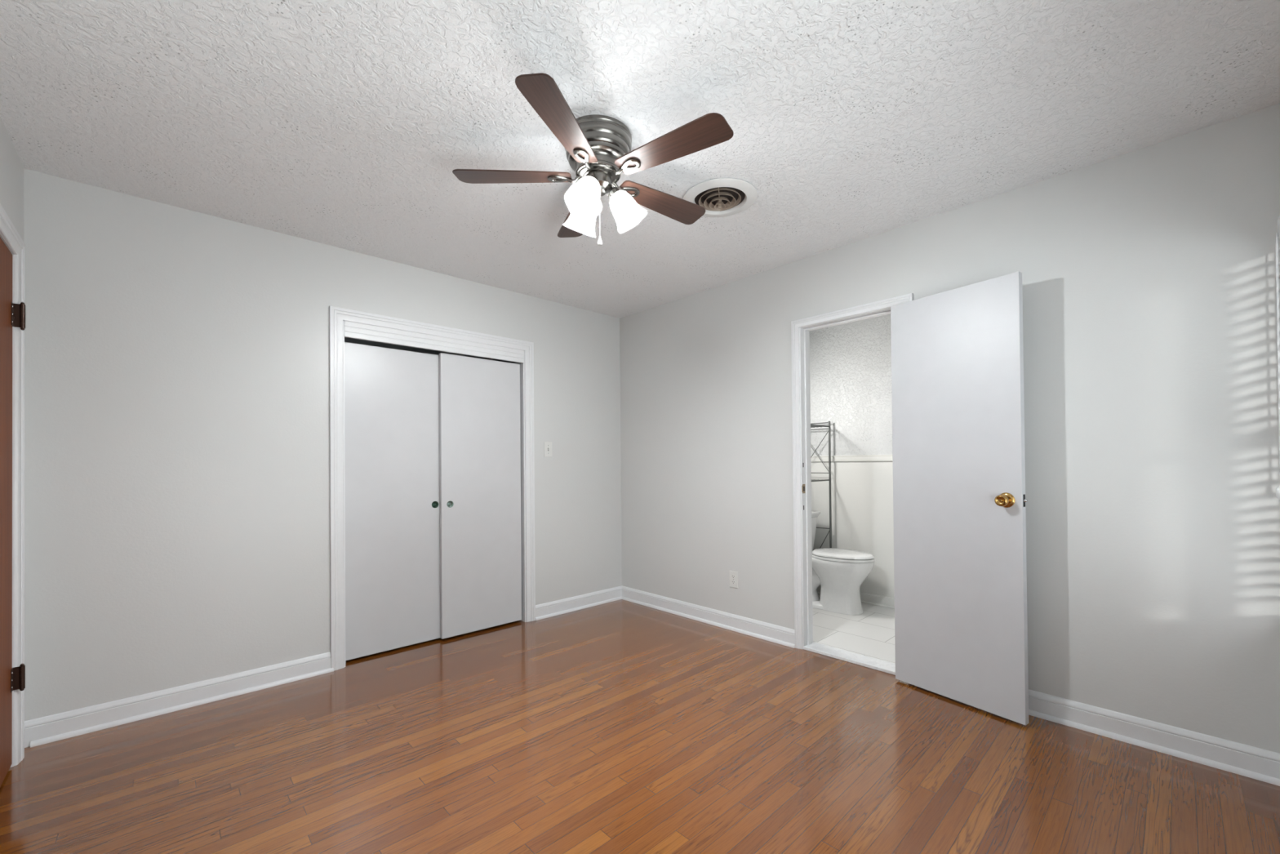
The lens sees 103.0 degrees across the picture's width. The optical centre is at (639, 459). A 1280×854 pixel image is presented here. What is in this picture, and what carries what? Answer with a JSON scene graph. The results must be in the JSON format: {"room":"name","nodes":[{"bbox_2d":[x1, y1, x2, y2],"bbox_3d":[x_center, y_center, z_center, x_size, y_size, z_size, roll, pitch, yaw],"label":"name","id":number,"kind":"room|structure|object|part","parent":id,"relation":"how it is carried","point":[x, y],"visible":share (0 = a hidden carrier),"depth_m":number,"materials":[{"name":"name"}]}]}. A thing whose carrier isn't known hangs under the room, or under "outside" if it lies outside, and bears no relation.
{"room":"empty bedroom","nodes":[
{"label":"empty bedroom","id":0,"kind":"room"},
{"bbox_2d":[0,116,23,240],"bbox_3d":[-1.364,-0.036,0.755,0.110,2.440,3.716,0,-1,-43],"label":"wall","id":1,"kind":"structure","parent":0,"point":[11,169],"depth_m":1.97,"materials":[{"name":"grey paint"}]},
{"bbox_2d":[0,203,25,767],"bbox_3d":[-2.237,0.155,1.694,0.128,2.088,0.914,0,-1,-43],"label":"door frame","id":2,"kind":"structure","parent":1,"relation":"attached to","point":[9,234],"depth_m":2.02,"materials":[{"name":"white paint"}]},
{"bbox_2d":[0,237,26,786],"bbox_3d":[-2.202,0.187,1.737,0.098,2.001,0.767,0,-1,-43],"label":"door","id":3,"kind":"structure","parent":1,"relation":"in","point":[11,314],"depth_m":1.93,"materials":[{"name":"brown wood"}]},
{"bbox_2d":[23,168,622,720],"bbox_3d":[-1.421,-0.014,3.330,3.561,2.440,0.110,0,-1,-43],"label":"wall","id":4,"kind":"structure","parent":0,"point":[177,383],"depth_m":2.54,"materials":[{"name":"grey paint"}]},
{"bbox_2d":[24,651,333,747],"bbox_3d":[-2.166,1.152,2.515,1.137,0.108,0.026,0,-1,-43],"label":"baseboard","id":5,"kind":"structure","parent":4,"relation":"attached to","point":[58,726],"depth_m":2.43,"materials":[{"name":"white paint"}]},
{"bbox_2d":[344,342,440,660],"bbox_3d":[-1.551,0.244,3.224,0.596,1.889,0.031,0,-1,-43],"label":"door","id":6,"kind":"structure","parent":4,"relation":"in","point":[392,395],"depth_m":3.19,"materials":[{"name":"paint"}]},
{"bbox_3d":[-1.365,0.299,3.385,0.046,0.046,0.011,0,-1,-43],"label":"finger pull","id":7,"kind":"part","parent":6,"relation":"part of","materials":[{"name":"black metal"}]},
{"bbox_2d":[328,305,535,671],"bbox_3d":[-1.322,0.162,3.408,1.339,2.087,0.128,0,-1,-43],"label":"door frame","id":8,"kind":"structure","parent":4,"relation":"attached to","point":[337,315],"depth_m":2.99,"materials":[{"name":"white paint"}]},
{"bbox_2d":[344,320,524,363],"bbox_3d":[-1.301,-0.766,3.382,1.182,0.093,0.018,0,-1,-43],"label":"trim","id":9,"kind":"structure","parent":4,"relation":"attached to","point":[352,330],"depth_m":3.30,"materials":[{"name":"white paint"}]},
{"bbox_2d":[439,352,521,639],"bbox_3d":[-1.110,0.238,3.585,0.592,1.896,0.031,0,-1,-43],"label":"door","id":10,"kind":"structure","parent":4,"relation":"in","point":[480,435],"depth_m":3.55,"materials":[{"name":"paint"}]},
{"bbox_3d":[-1.275,0.298,3.414,0.046,0.046,0.011,0,-1,-43],"label":"finger pull","id":11,"kind":"part","parent":10,"relation":"part of","materials":[{"name":"silver metal"}]},
{"bbox_2d":[543,441,551,457],"bbox_3d":[-0.705,-0.080,3.920,0.071,0.115,0.016,0,-1,-43],"label":"light switch","id":12,"kind":"object","parent":4,"relation":"attached to","point":[548,445],"visible":1,"depth_m":3.92,"materials":[{"name":"white plastic"}]},
{"bbox_2d":[535,585,622,620],"bbox_3d":[-0.467,1.150,4.117,0.876,0.108,0.026,0,-1,-43],"label":"baseboard","id":13,"kind":"structure","parent":4,"relation":"attached to","point":[550,609],"depth_m":4.08,"materials":[{"name":"white paint"}]},
{"bbox_3d":[-0.467,1.194,4.108,0.864,0.020,0.014,0,-1,-43],"label":"shoe moulding","id":14,"kind":"part","parent":13,"relation":"part of","materials":[{"name":"white paint"}]},
{"bbox_2d":[344,337,515,363],"bbox_3d":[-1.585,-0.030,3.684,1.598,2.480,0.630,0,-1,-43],"label":"door track","id":15,"kind":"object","parent":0,"point":[346,339],"depth_m":3.87,"materials":[{"name":"black metal"}]},
{"bbox_2d":[0,0,1279,318],"bbox_3d":[-0.159,-1.282,1.911,3.451,0.050,3.716,0,-1,-43],"label":"ceiling","id":16,"kind":"structure","parent":0,"point":[344,124],"depth_m":1.80,"materials":[{"name":"paint"}]},
{"bbox_2d":[452,72,733,245],"bbox_3d":[-0.133,-1.050,1.996,1.038,0.414,1.060,0,-1,-43],"label":"ceiling fan","id":17,"kind":"object","parent":16,"relation":"hanging from","point":[597,147],"visible":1,"depth_m":1.89,"materials":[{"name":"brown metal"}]},
{"bbox_3d":[-0.489,-1.098,1.974,0.445,0.006,0.128,0,9,-2],"label":"blade","id":18,"kind":"part","parent":17,"relation":"part of","materials":[{"name":"brown wood"}]},
{"bbox_3d":[-0.255,-1.102,1.670,0.128,0.006,0.445,9,2,16],"label":"blade","id":19,"kind":"part","parent":17,"relation":"part of","materials":[{"name":"brown wood"}]},
{"bbox_3d":[-0.273,-1.097,2.291,0.128,0.006,0.445,-10,3,-19],"label":"blade","id":20,"kind":"part","parent":17,"relation":"part of","materials":[{"name":"brown wood"}]},
{"bbox_3d":[-0.237,-0.978,2.072,0.132,0.160,0.151,0,-1,-43],"label":"lamp shade","id":21,"kind":"part","parent":17,"relation":"part of","materials":[{"name":"white glass"}]},
{"bbox_3d":[-0.197,-0.980,1.865,0.143,0.160,0.137,0,-1,-43],"label":"lamp shade","id":22,"kind":"part","parent":17,"relation":"part of","materials":[{"name":"white glass"}]},
{"bbox_3d":[-0.198,-0.997,1.891,0.045,0.093,0.072,-1,0,5],"label":"light bulb","id":23,"kind":"part","parent":17,"relation":"part of","materials":[{"name":"white glass"}]},
{"bbox_3d":[-0.179,-1.044,1.925,0.075,0.048,0.062,0,-1,-43],"label":"lamp arm","id":24,"kind":"part","parent":17,"relation":"part of","materials":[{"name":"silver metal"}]},
{"bbox_3d":[-0.102,-1.044,1.990,0.074,0.048,0.062,0,-1,-43],"label":"lamp arm","id":25,"kind":"part","parent":17,"relation":"part of","materials":[{"name":"silver metal"}]},
{"bbox_3d":[-0.040,-0.980,1.999,0.142,0.160,0.136,0,-1,-43],"label":"lamp shade","id":26,"kind":"part","parent":17,"relation":"part of","materials":[{"name":"white glass"}]},
{"bbox_3d":[0.096,-1.101,2.182,0.445,0.006,0.128,0,-10,-38],"label":"blade","id":27,"kind":"part","parent":17,"relation":"part of","materials":[{"name":"brown wood"}]},
{"bbox_3d":[0.106,-1.104,1.799,0.445,0.006,0.128,-1,-10,34],"label":"blade","id":28,"kind":"part","parent":17,"relation":"part of","materials":[{"name":"brown wood"}]},
{"bbox_2d":[683,177,757,217],"bbox_3d":[0.383,-1.234,2.443,0.354,0.056,0.354,0,-1,-43],"label":"ceiling vent","id":29,"kind":"object","parent":16,"relation":"in","point":[720,197],"visible":0.91,"depth_m":2.41,"materials":[{"name":"white metal"}]},
{"bbox_2d":[0,594,1279,853],"bbox_3d":[0.007,1.206,2.535,4.926,0.061,4.456,0,-1,-43],"label":"floor","id":30,"kind":"structure","parent":0,"point":[621,726],"depth_m":1.95,"materials":[{"name":"brown wood"}]},
{"bbox_2d":[810,421,831,550],"bbox_3d":[1.310,0.424,4.221,0.612,1.506,0.288,0,-1,-43],"label":"storage rack","id":31,"kind":"object","parent":30,"relation":"on","point":[828,422],"visible":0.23,"depth_m":4.32,"materials":[{"name":"metal"}]},
{"bbox_2d":[810,423,829,427],"bbox_3d":[1.304,-0.281,4.227,0.595,0.012,0.282,0,-1,-43],"label":"shelf","id":32,"kind":"object","parent":31,"relation":"attached to","point":[811,425],"depth_m":4.27,"materials":[{"name":"metal"}]},
{"bbox_2d":[811,479,830,481],"bbox_3d":[1.308,0.174,4.223,0.595,0.012,0.282,0,-1,-43],"label":"shelf","id":33,"kind":"object","parent":31,"relation":"attached to","point":[812,480],"depth_m":4.25,"materials":[{"name":"metal"}]},
{"bbox_3d":[1.619,0.422,4.327,0.017,1.506,0.018,0,-1,-43],"label":"post","id":34,"kind":"part","parent":31,"relation":"part of","materials":[{"name":"metal"}]},
{"bbox_2d":[811,510,875,615],"bbox_3d":[1.481,0.806,4.080,0.436,0.738,0.775,0,-1,-43],"label":"toilet","id":35,"kind":"object","parent":30,"relation":"on","point":[840,574],"visible":0.61,"depth_m":3.88,"materials":[{"name":"ceramic"}]},
{"bbox_3d":[1.296,0.640,4.277,0.406,0.305,0.225,0,-1,-43],"label":"tank","id":36,"kind":"part","parent":35,"relation":"part of","materials":[{"name":"white ceramic"}]},
{"bbox_3d":[1.299,0.465,4.273,0.436,0.050,0.253,0,-1,-43],"label":"tank lid","id":37,"kind":"part","parent":35,"relation":"part of","materials":[{"name":"white ceramic"}]},
{"bbox_3d":[1.583,0.732,3.972,0.364,0.026,0.472,0,-1,-43],"label":"lid","id":38,"kind":"part","parent":35,"relation":"part of","materials":[{"name":"plastic"}]},
{"bbox_3d":[1.558,0.971,3.999,0.366,0.404,0.550,0,-1,-43],"label":"bowl","id":39,"kind":"part","parent":35,"relation":"part of","materials":[{"name":"ceramic"}]},
{"bbox_3d":[1.584,0.759,3.972,0.366,0.020,0.475,0,-1,-43],"label":"seat","id":40,"kind":"part","parent":35,"relation":"part of","materials":[{"name":"plastic"}]},
{"bbox_2d":[803,641,895,675],"bbox_3d":[1.273,1.170,2.992,0.124,0.018,0.610,0,-1,-43],"label":"threshold","id":41,"kind":"object","parent":30,"relation":"on","point":[846,655],"visible":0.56,"depth_m":2.99,"materials":[{"name":"white stone"}]},
{"bbox_2d":[809,314,894,597],"bbox_3d":[2.116,-0.040,3.941,0.086,2.440,2.045,0,-1,-43],"label":"wall","id":42,"kind":"structure","parent":0,"point":[851,362],"depth_m":4.22,"materials":[{"name":"paint"}]},
{"bbox_2d":[810,454,893,462],"bbox_3d":[2.107,-0.017,3.877,0.016,0.052,1.965,0,-1,-43],"label":"chair rail","id":43,"kind":"object","parent":42,"relation":"attached to","point":[862,457],"depth_m":4.22,"materials":[{"name":"beige paint"}]},
{"bbox_2d":[817,585,894,608],"bbox_3d":[2.119,1.127,3.869,0.022,0.080,1.965,0,-1,-43],"label":"baseboard","id":44,"kind":"structure","parent":42,"relation":"attached to","point":[868,598],"depth_m":4.09,"materials":[{"name":"grey paint"}]},
{"bbox_2d":[619,102,1279,753],"bbox_3d":[1.147,-0.038,3.122,0.110,2.440,3.716,0,-1,-43],"label":"wall","id":45,"kind":"structure","parent":0,"point":[1150,347],"depth_m":2.19,"materials":[{"name":"grey paint"}]},
{"bbox_2d":[622,586,795,648],"bbox_3d":[0.405,1.140,3.812,0.026,0.108,1.667,0,-1,-43],"label":"baseboard","id":46,"kind":"structure","parent":45,"relation":"attached to","point":[772,633],"depth_m":3.67,"materials":[{"name":"white paint"}]},
{"bbox_2d":[729,570,737,588],"bbox_3d":[0.655,0.838,3.559,0.008,0.115,0.071,0,-1,-43],"label":"power outlet","id":47,"kind":"object","parent":45,"relation":"attached to","point":[733,575],"visible":1,"depth_m":3.55,"materials":[{"name":"white plastic"}]},
{"bbox_2d":[791,293,913,648],"bbox_3d":[1.257,0.149,2.996,0.132,2.061,0.712,0,-1,-43],"label":"door frame","id":48,"kind":"structure","parent":45,"relation":"attached to","point":[801,328],"depth_m":3.19,"materials":[{"name":"white paint"}]},
{"bbox_2d":[890,271,1028,725],"bbox_3d":[1.524,0.169,2.478,0.158,1.985,0.610,0,-1,-33],"label":"door","id":49,"kind":"structure","parent":45,"relation":"in","point":[960,569],"depth_m":2.42,"materials":[{"name":"white paint"}]},
{"bbox_3d":[1.608,0.180,2.254,0.054,0.052,0.052,0,-1,-33],"label":"knob","id":50,"kind":"part","parent":49,"relation":"part of","materials":[{"name":"gold metal"}]},
{"bbox_3d":[1.687,0.180,2.233,0.019,0.055,0.002,0,-1,-33],"label":"latch plate","id":51,"kind":"part","parent":49,"relation":"part of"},
{"bbox_2d":[1028,688,1279,786],"bbox_3d":[1.886,1.114,2.240,0.026,0.108,1.226,0,-1,-43],"label":"baseboard","id":52,"kind":"structure","parent":45,"relation":"attached to","point":[1254,762],"depth_m":2.03,"materials":[{"name":"white paint"}]},
{"bbox_3d":[1.128,-0.059,0.627,3.561,2.440,0.110,0,-1,-43],"label":"wall","id":53,"kind":"structure","parent":0,"visible":0},
{"bbox_2d":[1275,215,1279,499],"bbox_3d":[1.762,-0.130,1.318,1.300,1.409,0.047,0,-1,-43],"label":"window blind","id":54,"kind":"object","parent":53,"relation":"attached to","point":[1277,234],"visible":1,"depth_m":1.76,"materials":[{"name":"white plastic"}]}
]}

